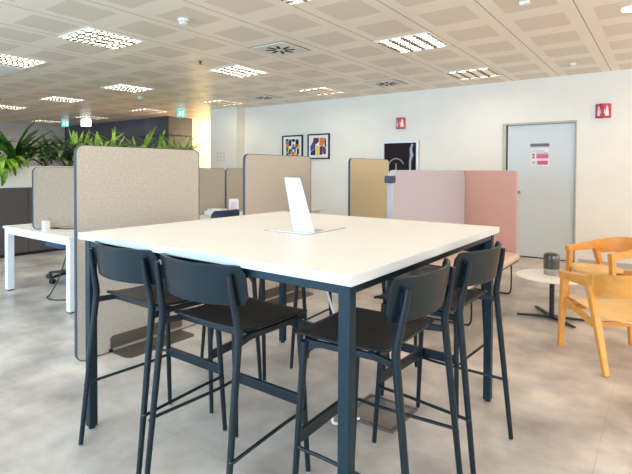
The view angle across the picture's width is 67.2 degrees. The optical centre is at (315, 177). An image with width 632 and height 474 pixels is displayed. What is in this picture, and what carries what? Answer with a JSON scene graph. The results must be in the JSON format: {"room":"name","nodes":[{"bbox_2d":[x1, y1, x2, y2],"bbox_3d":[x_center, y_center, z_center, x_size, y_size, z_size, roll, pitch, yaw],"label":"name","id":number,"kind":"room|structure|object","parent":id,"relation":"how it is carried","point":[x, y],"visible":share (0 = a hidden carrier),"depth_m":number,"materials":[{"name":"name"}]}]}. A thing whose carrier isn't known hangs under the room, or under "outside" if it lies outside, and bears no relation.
{"room":"open-plan office","nodes":[
{"label":"open-plan office","id":0,"kind":"room"},
{"bbox_2d":[0,122,64,165],"bbox_3d":[-11.015,-0.318,13.548,0.200,2.837,15.200,1,1,36],"label":"wall","id":1,"kind":"structure","parent":0,"point":[14,130],"depth_m":15.67,"materials":[{"name":"beige paint"}]},
{"bbox_2d":[65,132,191,164],"bbox_3d":[-6.148,-0.326,15.122,5.780,2.837,0.800,1,1,36],"label":"wall","id":2,"kind":"structure","parent":0,"point":[65,132],"depth_m":13.76,"materials":[{"name":"black"}]},
{"bbox_2d":[65,116,167,165],"bbox_3d":[-6.349,-0.325,14.761,5.685,2.827,0.030,1,1,36],"label":"wall panel","id":3,"kind":"object","parent":2,"relation":"attached to","point":[136,127],"depth_m":14.18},
{"bbox_2d":[192,119,209,167],"bbox_3d":[-2.884,-0.309,14.989,0.400,2.837,2.850,1,1,36],"label":"wall","id":4,"kind":"structure","parent":0,"point":[200,128],"depth_m":14.01,"materials":[{"name":"beige paint"}]},
{"bbox_2d":[168,116,191,148],"bbox_3d":[-3.822,-0.289,13.386,0.045,2.827,0.805,1,1,36],"label":"wall panel","id":5,"kind":"object","parent":4,"relation":"attached to","point":[180,126],"depth_m":13.33,"materials":[{"name":"laminate"}]},
{"bbox_2d":[210,107,244,169],"bbox_3d":[-0.980,-0.266,13.020,0.900,2.837,4.170,1,1,36],"label":"wall pier","id":6,"kind":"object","parent":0,"point":[227,125],"visible":0.21,"depth_m":11.24,"materials":[{"name":"white paint"}]},
{"bbox_2d":[216,150,226,162],"bbox_3d":[-2.266,-0.503,11.365,0.380,0.300,0.014,1,1,36],"label":"poster","id":7,"kind":"object","parent":6,"relation":"attached to","point":[221,156],"visible":1,"depth_m":11.35,"materials":[{"name":"white paper"}]},
{"bbox_2d":[0,250,631,473],"bbox_3d":[-2.237,1.303,7.123,22.000,0.100,15.200,1,1,36],"label":"floor","id":8,"kind":"structure","parent":0,"point":[567,417],"depth_m":2.87,"materials":[{"name":"concrete"}]},
{"bbox_2d":[0,187,27,257],"bbox_3d":[-5.038,0.694,7.372,0.452,1.085,0.898,1,1,36],"label":"cupboard","id":9,"kind":"object","parent":8,"relation":"on","point":[13,201],"visible":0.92,"depth_m":7.45,"materials":[{"name":"grey laminate"}]},
{"bbox_2d":[3,223,73,313],"bbox_3d":[-2.551,0.913,5.511,1.510,0.735,1.360,1,1,36],"label":"office desk","id":10,"kind":"object","parent":8,"relation":"on","point":[60,236],"visible":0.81,"depth_m":4.94,"materials":[{"name":"white laminate"}]},
{"bbox_2d":[32,167,73,228],"bbox_3d":[-2.578,0.211,5.534,0.040,0.668,1.344,1,1,36],"label":"divider","id":11,"kind":"object","parent":10,"relation":"on","point":[52,187],"visible":0.41,"depth_m":5.15,"materials":[{"name":"beige fabric"}]},
{"bbox_2d":[46,256,65,300],"bbox_3d":[-2.624,0.937,5.101,0.532,0.702,0.220,0,1,-10],"label":"cable","id":12,"kind":"object","parent":10,"relation":"hanging from","point":[65,256],"visible":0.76,"depth_m":5.16,"materials":[{"name":"grey plastic"}]},
{"bbox_2d":[42,220,73,230],"bbox_3d":[-2.750,0.502,5.093,0.327,0.100,0.085,0,1,-27],"label":"socket","id":13,"kind":"object","parent":10,"relation":"on","point":[45,224],"visible":0.91,"depth_m":5.02,"materials":[{"name":"white plastic"}]},
{"bbox_2d":[27,187,65,254],"bbox_3d":[-4.505,0.683,8.098,0.452,1.085,0.898,1,1,36],"label":"cupboard","id":14,"kind":"object","parent":8,"relation":"on","point":[35,246],"visible":0.15,"depth_m":7.67,"materials":[{"name":"grey laminate"}]},
{"bbox_2d":[45,241,65,283],"bbox_3d":[-3.077,0.811,5.994,0.634,0.916,0.626,1,1,36],"label":"office chair","id":15,"kind":"object","parent":8,"relation":"on","point":[49,244],"visible":0.17,"depth_m":5.80,"materials":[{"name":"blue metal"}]},
{"bbox_2d":[74,145,198,360],"bbox_3d":[-1.370,0.536,3.815,0.435,1.560,1.105,1,1,36],"label":"screen","id":16,"kind":"object","parent":8,"relation":"on","point":[115,187],"visible":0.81,"depth_m":3.66,"materials":[{"name":"beige fabric"}]},
{"bbox_2d":[78,241,226,473],"bbox_3d":[-0.818,0.831,2.450,0.529,1.025,0.568,1,1,36],"label":"bar stool","id":17,"kind":"object","parent":8,"relation":"on","point":[136,266],"visible":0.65,"depth_m":2.33,"materials":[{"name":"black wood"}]},
{"bbox_2d":[152,276,261,414],"bbox_3d":[-0.695,0.821,3.018,0.568,1.025,0.529,1,1,29],"label":"bar stool","id":18,"kind":"object","parent":8,"relation":"on","point":[212,353],"visible":0.08,"depth_m":2.84,"materials":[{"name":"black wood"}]},
{"bbox_2d":[199,214,242,219],"bbox_3d":[-1.740,0.897,6.615,1.510,0.735,1.360,1,1,36],"label":"office desk","id":19,"kind":"object","parent":8,"relation":"on","point":[201,216],"visible":0.02,"depth_m":6.56,"materials":[{"name":"white laminate"}]},
{"bbox_2d":[199,168,224,213],"bbox_3d":[-1.773,0.195,6.629,0.040,0.668,1.326,1,1,36],"label":"divider","id":20,"kind":"object","parent":19,"relation":"on","point":[211,180],"visible":0.24,"depth_m":6.95,"materials":[{"name":"beige fabric"}]},
{"bbox_2d":[204,208,227,214],"bbox_3d":[-1.410,0.484,6.826,0.334,0.085,0.230,1,1,25],"label":"paper tray","id":21,"kind":"object","parent":19,"relation":"on","point":[210,211],"visible":0.46,"depth_m":6.76,"materials":[{"name":"white plastic"}]},
{"bbox_2d":[204,211,213,214],"bbox_3d":[-1.410,0.499,6.826,0.334,0.055,0.230,1,1,25],"label":"tray","id":22,"kind":"object","parent":21,"relation":"on","point":[206,212],"depth_m":6.76,"materials":[{"name":"white plastic"}]},
{"bbox_2d":[211,209,238,218],"bbox_3d":[-1.251,0.825,5.673,0.634,0.916,0.626,1,1,36],"label":"office chair","id":23,"kind":"object","parent":8,"relation":"on","point":[235,212],"visible":0.04,"depth_m":5.44,"materials":[{"name":"blue fabric"}]},
{"bbox_2d":[144,253,310,473],"bbox_3d":[-0.371,0.839,2.112,0.529,1.025,0.568,1,1,36],"label":"bar stool","id":24,"kind":"object","parent":8,"relation":"on","point":[228,307],"visible":0.98,"depth_m":2.00,"materials":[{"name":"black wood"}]},
{"bbox_2d":[213,279,308,380],"bbox_3d":[-0.401,0.814,3.452,0.568,1.025,0.529,1,1,36],"label":"bar stool","id":25,"kind":"object","parent":8,"relation":"on","point":[261,295],"visible":0.02,"depth_m":3.14,"materials":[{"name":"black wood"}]},
{"bbox_2d":[243,154,313,303],"bbox_3d":[-0.381,0.524,5.161,0.435,1.544,1.093,1,1,36],"label":"screen","id":26,"kind":"object","parent":8,"relation":"on","point":[264,186],"visible":0.46,"depth_m":5.04,"materials":[{"name":"beige fabric"}]},
{"bbox_2d":[239,209,320,213],"bbox_3d":[-0.929,0.881,7.719,1.510,0.735,1.360,1,1,36],"label":"office desk","id":27,"kind":"object","parent":8,"relation":"on","point":[316,211],"visible":0.11,"depth_m":7.76,"materials":[{"name":"white laminate"}]},
{"bbox_2d":[225,168,242,210],"bbox_3d":[-0.973,0.179,7.719,0.040,0.668,1.321,1,1,36],"label":"divider","id":28,"kind":"object","parent":27,"relation":"on","point":[233,176],"visible":0.23,"depth_m":7.31,"materials":[{"name":"beige fabric"}]},
{"bbox_2d":[229,199,238,209],"bbox_3d":[-1.226,0.418,7.107,0.145,0.211,0.069,0,1,0],"label":"table card","id":29,"kind":"object","parent":27,"relation":"on","point":[233,203],"visible":0.83,"depth_m":7.09,"materials":[{"name":"white paper"}]},
{"bbox_2d":[78,211,498,473],"bbox_3d":[-0.082,0.815,2.703,1.709,1.053,1.673,1,1,36],"label":"table","id":30,"kind":"object","parent":8,"relation":"on","point":[352,254],"visible":0.89,"depth_m":2.17,"materials":[{"name":"white laminate"}]},
{"bbox_2d":[285,178,323,232],"bbox_3d":[-0.098,0.144,2.655,0.303,0.288,0.121,1,1,36],"label":"table sign","id":31,"kind":"object","parent":30,"relation":"on","point":[299,211],"visible":1,"depth_m":2.63,"materials":[{"name":"white plastic"}]},
{"bbox_2d":[326,291,359,424],"bbox_3d":[0.134,0.870,2.676,0.163,0.937,0.202,0,1,-20],"label":"power cable","id":32,"kind":"object","parent":30,"relation":"hanging from","point":[327,292],"visible":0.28,"depth_m":2.70,"materials":[{"name":"white plastic"}]},
{"bbox_2d":[290,281,389,368],"bbox_3d":[0.167,0.818,3.369,0.529,1.025,0.568,1,1,36],"label":"bar stool","id":33,"kind":"object","parent":8,"relation":"on","point":[305,322],"visible":0.06,"depth_m":3.31,"materials":[{"name":"metal"}]},
{"bbox_2d":[348,158,388,218],"bbox_3d":[0.776,0.501,6.737,0.435,1.544,1.103,1,1,36],"label":"screen","id":34,"kind":"object","parent":8,"relation":"on","point":[367,188],"visible":0.38,"depth_m":6.67,"materials":[{"name":"beige fabric"}]},
{"bbox_2d":[292,258,462,473],"bbox_3d":[0.248,0.845,1.927,0.568,1.025,0.529,1,1,35],"label":"bar stool","id":35,"kind":"object","parent":8,"relation":"on","point":[409,298],"visible":0.91,"depth_m":1.86,"materials":[{"name":"black metal"}]},
{"bbox_2d":[357,394,416,433],"bbox_3d":[0.369,1.337,2.714,0.310,0.012,0.310,1,1,36],"label":"floor outlet","id":36,"kind":"object","parent":8,"relation":"on","point":[387,421],"visible":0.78,"depth_m":2.69,"materials":[{"name":"brown metal"}]},
{"bbox_2d":[380,242,484,419],"bbox_3d":[0.745,0.828,2.977,0.529,1.025,0.568,1,1,36],"label":"bar stool","id":37,"kind":"object","parent":8,"relation":"on","point":[409,348],"visible":0.08,"depth_m":2.82,"materials":[{"name":"metal"}]},
{"bbox_2d":[372,241,512,473],"bbox_3d":[0.641,0.837,2.427,0.568,1.025,0.529,1,1,40],"label":"bar stool","id":38,"kind":"object","parent":8,"relation":"on","point":[473,268],"visible":0.73,"depth_m":2.28,"materials":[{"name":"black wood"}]},
{"bbox_2d":[384,170,519,325],"bbox_3d":[1.508,0.615,4.948,0.720,1.389,2.065,1,1,36],"label":"sofa","id":39,"kind":"object","parent":8,"relation":"on","point":[469,197],"visible":0.59,"depth_m":5.56,"materials":[{"name":"fabric"}]},
{"bbox_2d":[516,269,584,327],"bbox_3d":[2.210,1.113,4.455,0.624,0.397,0.624,1,1,36],"label":"coffee table","id":40,"kind":"object","parent":8,"relation":"on","point":[537,275],"visible":0.69,"depth_m":4.44,"materials":[{"name":"white laminate"}]},
{"bbox_2d":[543,252,559,275],"bbox_3d":[2.226,0.808,4.495,0.142,0.210,0.142,1,1,36],"label":"glass lantern","id":41,"kind":"object","parent":40,"relation":"on","point":[551,260],"visible":0.98,"depth_m":4.44,"materials":[{"name":"grey glass"}]},
{"bbox_2d":[557,270,631,376],"bbox_3d":[2.239,0.995,3.492,0.620,0.695,0.637,0,1,-3],"label":"wooden armchair","id":42,"kind":"object","parent":8,"relation":"on","point":[618,309],"visible":1,"depth_m":3.39,"materials":[{"name":"brown wood"}]},
{"bbox_2d":[565,237,631,298],"bbox_3d":[3.044,0.973,4.889,0.637,0.695,0.620,0,1,-15],"label":"wooden armchair","id":43,"kind":"object","parent":8,"relation":"on","point":[622,246],"visible":0.78,"depth_m":5.05,"materials":[{"name":"brown wood"}]},
{"bbox_3d":[-5.571,0.705,6.647,0.452,1.085,0.898,1,1,36],"label":"cupboard","id":44,"kind":"object","parent":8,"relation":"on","visible":0},
{"bbox_2d":[0,166,73,187],"bbox_3d":[-4.988,-0.019,7.400,0.400,0.340,2.820,1,1,36],"label":"planter box","id":45,"kind":"object","parent":44,"relation":"on","point":[23,178],"visible":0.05,"depth_m":7.51,"materials":[{"name":"beige laminate"}]},
{"bbox_2d":[0,155,29,185],"bbox_3d":[-4.880,-0.121,7.281,0.892,0.483,0.822,0,1,-17],"label":"trailing plant","id":46,"kind":"object","parent":45,"relation":"in","point":[9,163],"visible":0.95,"depth_m":7.18,"materials":[{"name":"green plant"}]},
{"bbox_2d":[0,121,59,164],"bbox_3d":[-4.740,-0.545,7.615,0.736,0.760,1.250,1,1,36],"label":"leaf plant","id":47,"kind":"object","parent":45,"relation":"in","point":[7,148],"visible":0.69,"depth_m":7.63,"materials":[{"name":"green plant"}]},
{"bbox_2d":[18,133,72,165],"bbox_3d":[-4.493,-0.453,7.979,0.841,0.575,1.120,1,1,36],"label":"bushy plant","id":48,"kind":"object","parent":45,"relation":"on","point":[44,152],"visible":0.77,"depth_m":7.91,"materials":[{"name":"green plant"}]},
{"bbox_2d":[35,129,87,165],"bbox_3d":[-4.379,-0.506,8.241,0.835,0.675,1.005,1,1,36],"label":"bushy plant","id":49,"kind":"object","parent":45,"relation":"on","point":[72,147],"visible":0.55,"depth_m":8.20,"materials":[{"name":"green plant"}]},
{"bbox_2d":[69,130,90,165],"bbox_3d":[-4.159,-0.521,8.471,0.281,0.696,0.483,0,1,-2],"label":"plant","id":50,"kind":"object","parent":45,"relation":"on","point":[74,138],"visible":0.34,"depth_m":8.34,"materials":[{"name":"green plant"}]},
{"bbox_3d":[-3.972,0.673,8.823,0.452,1.085,0.898,1,1,36],"label":"cupboard","id":51,"kind":"object","parent":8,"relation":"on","visible":0},
{"bbox_3d":[-3.698,-0.045,9.156,0.400,0.340,1.520,1,1,36],"label":"planter box","id":52,"kind":"object","parent":51,"relation":"on","visible":0},
{"bbox_2d":[58,131,131,156],"bbox_3d":[-4.043,-0.554,8.757,1.302,0.671,1.266,1,1,36],"label":"plant","id":53,"kind":"object","parent":52,"relation":"in","point":[97,140],"visible":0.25,"depth_m":8.50,"materials":[{"name":"green plant"}]},
{"bbox_2d":[82,127,156,146],"bbox_3d":[-3.821,-0.614,9.047,1.036,0.781,1.329,1,1,36],"label":"plant","id":54,"kind":"object","parent":52,"relation":"in","point":[113,138],"visible":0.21,"depth_m":9.03,"materials":[{"name":"green plant"}]},
{"bbox_2d":[118,128,166,147],"bbox_3d":[-3.562,-0.626,9.328,1.374,0.794,0.972,0,1,-34],"label":"plant","id":55,"kind":"object","parent":52,"relation":"in","point":[149,136],"visible":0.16,"depth_m":9.31,"materials":[{"name":"green plant"}]},
{"bbox_3d":[-2.907,0.651,10.273,0.452,1.085,0.898,1,1,36],"label":"cupboard","id":56,"kind":"object","parent":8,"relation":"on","visible":0},
{"bbox_3d":[-2.934,-0.061,10.196,0.400,0.340,1.040,1,1,36],"label":"planter box","id":57,"kind":"object","parent":56,"relation":"on","visible":0},
{"bbox_2d":[132,130,190,148],"bbox_3d":[-3.171,-0.596,9.731,1.370,0.727,1.467,1,1,36],"label":"plant","id":58,"kind":"object","parent":57,"relation":"in","point":[161,137],"visible":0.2,"depth_m":9.63,"materials":[{"name":"green plant"}]},
{"bbox_2d":[162,137,204,159],"bbox_3d":[-2.895,-0.608,10.226,1.021,0.687,1.325,0,1,-30],"label":"plant","id":59,"kind":"object","parent":57,"relation":"in","point":[190,140],"visible":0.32,"depth_m":10.03,"materials":[{"name":"green plant"}]},
{"bbox_2d":[0,0,631,125],"bbox_3d":[-2.224,-1.633,7.070,22.000,0.100,15.200,1,1,36],"label":"ceiling","id":60,"kind":"structure","parent":0,"point":[538,39],"depth_m":5.71,"materials":[{"name":"tile"}]},
{"bbox_2d":[0,64,25,75],"bbox_3d":[-4.760,-1.581,6.880,0.980,0.020,0.650,1,1,36],"label":"ceiling panel","id":61,"kind":"object","parent":60,"relation":"attached to","point":[4,69],"visible":1,"depth_m":6.88,"materials":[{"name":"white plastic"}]},
{"bbox_2d":[0,105,26,109],"bbox_3d":[-7.336,-1.672,11.260,0.650,0.016,0.650,1,1,36],"label":"recessed light","id":62,"kind":"object","parent":60,"relation":"in","point":[1,106],"visible":1,"depth_m":11.26,"materials":[{"name":"beige"}]},
{"bbox_2d":[0,53,47,67],"bbox_3d":[-4.085,-1.570,6.379,0.650,0.016,0.650,1,1,36],"label":"recessed light","id":63,"kind":"object","parent":60,"relation":"in","point":[5,59],"visible":1,"depth_m":6.40,"materials":[{"name":"beige"}]},
{"bbox_2d":[30,120,59,122],"bbox_3d":[-8.320,-1.737,14.649,0.650,0.016,0.650,1,1,36],"label":"recessed light","id":64,"kind":"object","parent":60,"relation":"in","point":[43,121],"visible":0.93,"depth_m":14.57,"materials":[{"name":"beige plastic"}]},
{"bbox_2d":[40,96,84,102],"bbox_3d":[-5.313,-1.640,9.960,0.650,0.016,0.650,1,1,36],"label":"recessed light","id":65,"kind":"object","parent":60,"relation":"in","point":[52,98],"visible":1,"depth_m":9.90,"materials":[{"name":"beige plastic"}]},
{"bbox_2d":[61,119,68,126],"bbox_3d":[-7.353,-1.613,13.941,0.220,0.230,0.040,0,1,5],"label":"exit sign","id":66,"kind":"object","parent":60,"relation":"hanging from","point":[64,122],"visible":1,"depth_m":13.93,"materials":[{"name":"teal plastic"}]},
{"bbox_2d":[81,118,90,125],"bbox_3d":[-6.590,-1.599,13.629,0.300,0.240,0.040,0,1,5],"label":"exit sign","id":67,"kind":"object","parent":60,"relation":"hanging from","point":[84,121],"visible":0.97,"depth_m":13.61,"materials":[{"name":"white plastic"}]},
{"bbox_2d":[75,116,106,118],"bbox_3d":[-6.348,-1.707,13.449,0.650,0.016,0.650,1,1,36],"label":"recessed light","id":68,"kind":"object","parent":60,"relation":"in","point":[91,117],"visible":1,"depth_m":13.36,"materials":[{"name":"beige"}]},
{"bbox_2d":[58,27,144,49],"bbox_3d":[-2.383,-1.544,5.302,0.650,0.016,0.650,1,1,36],"label":"recessed light","id":69,"kind":"object","parent":60,"relation":"in","point":[88,35],"visible":1,"depth_m":5.27,"materials":[{"name":"beige"}]},
{"bbox_2d":[101,84,153,92],"bbox_3d":[-3.379,-1.606,8.539,0.650,0.016,0.650,1,1,36],"label":"recessed light","id":70,"kind":"object","parent":60,"relation":"in","point":[120,87],"visible":1,"depth_m":8.50,"materials":[{"name":"beige"}]},
{"bbox_2d":[129,108,167,112],"bbox_3d":[-4.172,-1.669,11.851,0.650,0.016,0.650,1,1,36],"label":"recessed light","id":71,"kind":"object","parent":60,"relation":"in","point":[145,110],"visible":1,"depth_m":11.76,"materials":[{"name":"beige plastic"}]},
{"bbox_2d":[177,108,184,116],"bbox_3d":[-3.207,-1.553,11.293,0.180,0.220,0.040,0,1,5],"label":"exit sign","id":72,"kind":"object","parent":60,"relation":"hanging from","point":[180,111],"visible":1,"depth_m":11.28,"materials":[{"name":"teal plastic"}]},
{"bbox_2d":[178,18,188,24],"bbox_3d":[-1.282,-1.510,4.605,0.110,0.050,0.110,1,1,36],"label":"smoke detector","id":73,"kind":"object","parent":60,"relation":"attached to","point":[182,21],"visible":1,"depth_m":4.57,"materials":[{"name":"white plastic"}]},
{"bbox_2d":[200,100,242,105],"bbox_3d":[-2.047,-1.633,10.353,0.650,0.016,0.650,1,1,36],"label":"recessed light","id":74,"kind":"object","parent":60,"relation":"in","point":[214,102],"visible":1,"depth_m":10.28,"materials":[{"name":"beige plastic"}]},
{"bbox_2d":[207,64,269,77],"bbox_3d":[-1.144,-1.569,7.022,0.650,0.016,0.650,1,1,36],"label":"recessed light","id":75,"kind":"object","parent":60,"relation":"in","point":[238,71],"visible":1,"depth_m":6.97,"materials":[{"name":"beige plastic"}]},
{"bbox_2d":[247,94,280,99],"bbox_3d":[-1.053,-1.615,9.561,0.524,0.016,0.524,1,1,36],"label":"ceiling vent","id":76,"kind":"object","parent":60,"relation":"in","point":[259,97],"visible":1,"depth_m":9.51,"materials":[{"name":"beige metal"}]},
{"bbox_2d":[250,41,310,56],"bbox_3d":[-0.429,-1.543,5.715,0.524,0.016,0.524,1,1,36],"label":"ceiling vent","id":77,"kind":"object","parent":60,"relation":"in","point":[281,48],"visible":1,"depth_m":5.67,"materials":[{"name":"beige metal"}]},
{"bbox_2d":[279,0,312,5],"bbox_3d":[-0.145,-1.506,3.720,0.650,0.016,0.650,1,1,36],"label":"recessed light","id":78,"kind":"object","parent":60,"relation":"in","point":[289,2],"visible":1,"depth_m":4.08,"materials":[{"name":"beige plastic"}]},
{"bbox_2d":[296,87,344,95],"bbox_3d":[0.083,-1.595,8.776,0.650,0.016,0.650,1,1,36],"label":"recessed light","id":79,"kind":"object","parent":60,"relation":"in","point":[321,90],"visible":1,"depth_m":8.73,"materials":[{"name":"beige plastic"}]},
{"bbox_2d":[365,79,406,86],"bbox_3d":[1.183,-1.576,7.943,0.524,0.016,0.524,1,1,36],"label":"ceiling vent","id":80,"kind":"object","parent":60,"relation":"in","point":[392,82],"visible":1,"depth_m":7.90,"materials":[{"name":"beige metal"}]},
{"bbox_2d":[374,31,450,53],"bbox_3d":[1.104,-1.531,5.421,0.650,0.016,0.650,1,1,36],"label":"recessed light","id":81,"kind":"object","parent":60,"relation":"in","point":[424,40],"visible":1,"depth_m":5.38,"materials":[{"name":"beige plastic"}]},
{"bbox_2d":[444,67,501,79],"bbox_3d":[2.353,-1.556,7.121,0.650,0.016,0.650,1,1,36],"label":"recessed light","id":82,"kind":"object","parent":60,"relation":"in","point":[487,71],"visible":1,"depth_m":7.07,"materials":[{"name":"beige"}]},
{"bbox_2d":[519,0,529,5],"bbox_3d":[1.787,-1.497,4.070,0.080,0.030,0.050,1,1,36],"label":"ceiling sensor","id":83,"kind":"object","parent":60,"relation":"attached to","point":[526,2],"visible":1,"depth_m":4.06,"materials":[{"name":"white plastic"}]},
{"bbox_2d":[567,63,576,67],"bbox_3d":[3.466,-1.522,6.440,0.110,0.050,0.110,1,1,36],"label":"smoke detector","id":84,"kind":"object","parent":60,"relation":"attached to","point":[570,65],"visible":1,"depth_m":6.41,"materials":[{"name":"white plastic"}]},
{"bbox_2d":[621,6,631,11],"bbox_3d":[2.808,-1.502,4.244,0.140,0.016,0.140,1,1,36],"label":"recessed light","id":85,"kind":"object","parent":60,"relation":"in","point":[627,9],"visible":1,"depth_m":4.24,"materials":[{"name":"white plastic"}]},
{"bbox_2d":[245,69,631,263],"bbox_3d":[3.632,-0.147,7.518,13.050,2.837,0.200,1,1,36],"label":"wall","id":86,"kind":"structure","parent":0,"point":[460,127],"depth_m":8.09,"materials":[{"name":"white paint"}]},
{"bbox_2d":[282,135,302,155],"bbox_3d":[-0.516,-0.676,10.411,0.575,0.515,0.035,1,1,36],"label":"framed picture","id":87,"kind":"object","parent":86,"relation":"attached to","point":[292,145],"visible":0.73,"depth_m":10.40,"materials":[{"name":"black paper"}]},
{"bbox_2d":[285,138,299,155],"bbox_3d":[-0.517,-0.661,10.410,0.402,0.402,0.003,1,1,36],"label":"print","id":88,"kind":"object","parent":87,"relation":"attached to","point":[292,145],"depth_m":10.40,"materials":[{"name":"multicoloured paper"}]},
{"bbox_2d":[307,133,329,158],"bbox_3d":[0.052,-0.664,9.994,0.565,0.530,0.035,1,1,36],"label":"framed picture","id":89,"kind":"object","parent":86,"relation":"attached to","point":[318,145],"visible":0.88,"depth_m":9.99,"materials":[{"name":"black paper"}]},
{"bbox_2d":[310,137,325,155],"bbox_3d":[0.046,-0.664,9.996,0.418,0.382,0.003,1,1,36],"label":"print","id":90,"kind":"object","parent":89,"relation":"attached to","point":[317,144],"depth_m":10.00,"materials":[{"name":"multicoloured paper"}]},
{"bbox_2d":[382,140,419,171],"bbox_3d":[1.566,-0.281,8.875,0.756,0.834,0.068,1,1,36],"label":"framed picture","id":91,"kind":"object","parent":86,"relation":"attached to","point":[404,154],"visible":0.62,"depth_m":8.86,"materials":[{"name":"black paper"}]},
{"bbox_2d":[396,117,405,128],"bbox_3d":[1.555,-1.019,8.843,0.200,0.204,0.102,1,1,36],"label":"fire sign","id":92,"kind":"object","parent":86,"relation":"attached to","point":[400,121],"visible":1,"depth_m":8.81,"materials":[{"name":"red plastic"}]},
{"bbox_2d":[502,120,576,261],"bbox_3d":[3.525,0.195,7.539,1.073,2.150,0.140,1,1,36],"label":"trim","id":93,"kind":"structure","parent":86,"relation":"attached to","point":[568,121],"depth_m":7.40,"materials":[{"name":"beige metal"}]},
{"bbox_2d":[506,123,575,261],"bbox_3d":[3.520,0.211,7.506,1.005,2.120,0.140,1,1,36],"label":"door","id":94,"kind":"structure","parent":86,"relation":"in","point":[545,194],"depth_m":7.47,"materials":[{"name":"grey metal"}]},
{"bbox_2d":[530,148,548,165],"bbox_3d":[3.529,-0.327,7.500,0.270,0.275,0.005,1,1,36],"label":"notice","id":95,"kind":"object","parent":94,"relation":"attached to","point":[539,157],"visible":1,"depth_m":7.49,"materials":[{"name":"white paper"}]},
{"bbox_2d":[530,143,548,146],"bbox_3d":[3.526,-0.519,7.495,0.275,0.050,0.011,1,1,36],"label":"plate","id":96,"kind":"object","parent":94,"relation":"attached to","point":[538,144],"visible":1,"depth_m":7.48,"materials":[{"name":"grey metal"}]},
{"bbox_2d":[595,103,610,118],"bbox_3d":[4.174,-0.978,6.920,0.200,0.204,0.102,1,1,36],"label":"fire sign","id":97,"kind":"object","parent":86,"relation":"attached to","point":[603,110],"visible":1,"depth_m":6.89,"materials":[{"name":"red plastic"}]},
{"bbox_2d":[578,259,631,268],"bbox_3d":[3.563,1.242,7.457,13.050,0.060,0.012,1,1,36],"label":"baseboard","id":98,"kind":"structure","parent":86,"relation":"attached to","point":[623,265],"depth_m":6.96,"materials":[{"name":"beige"}]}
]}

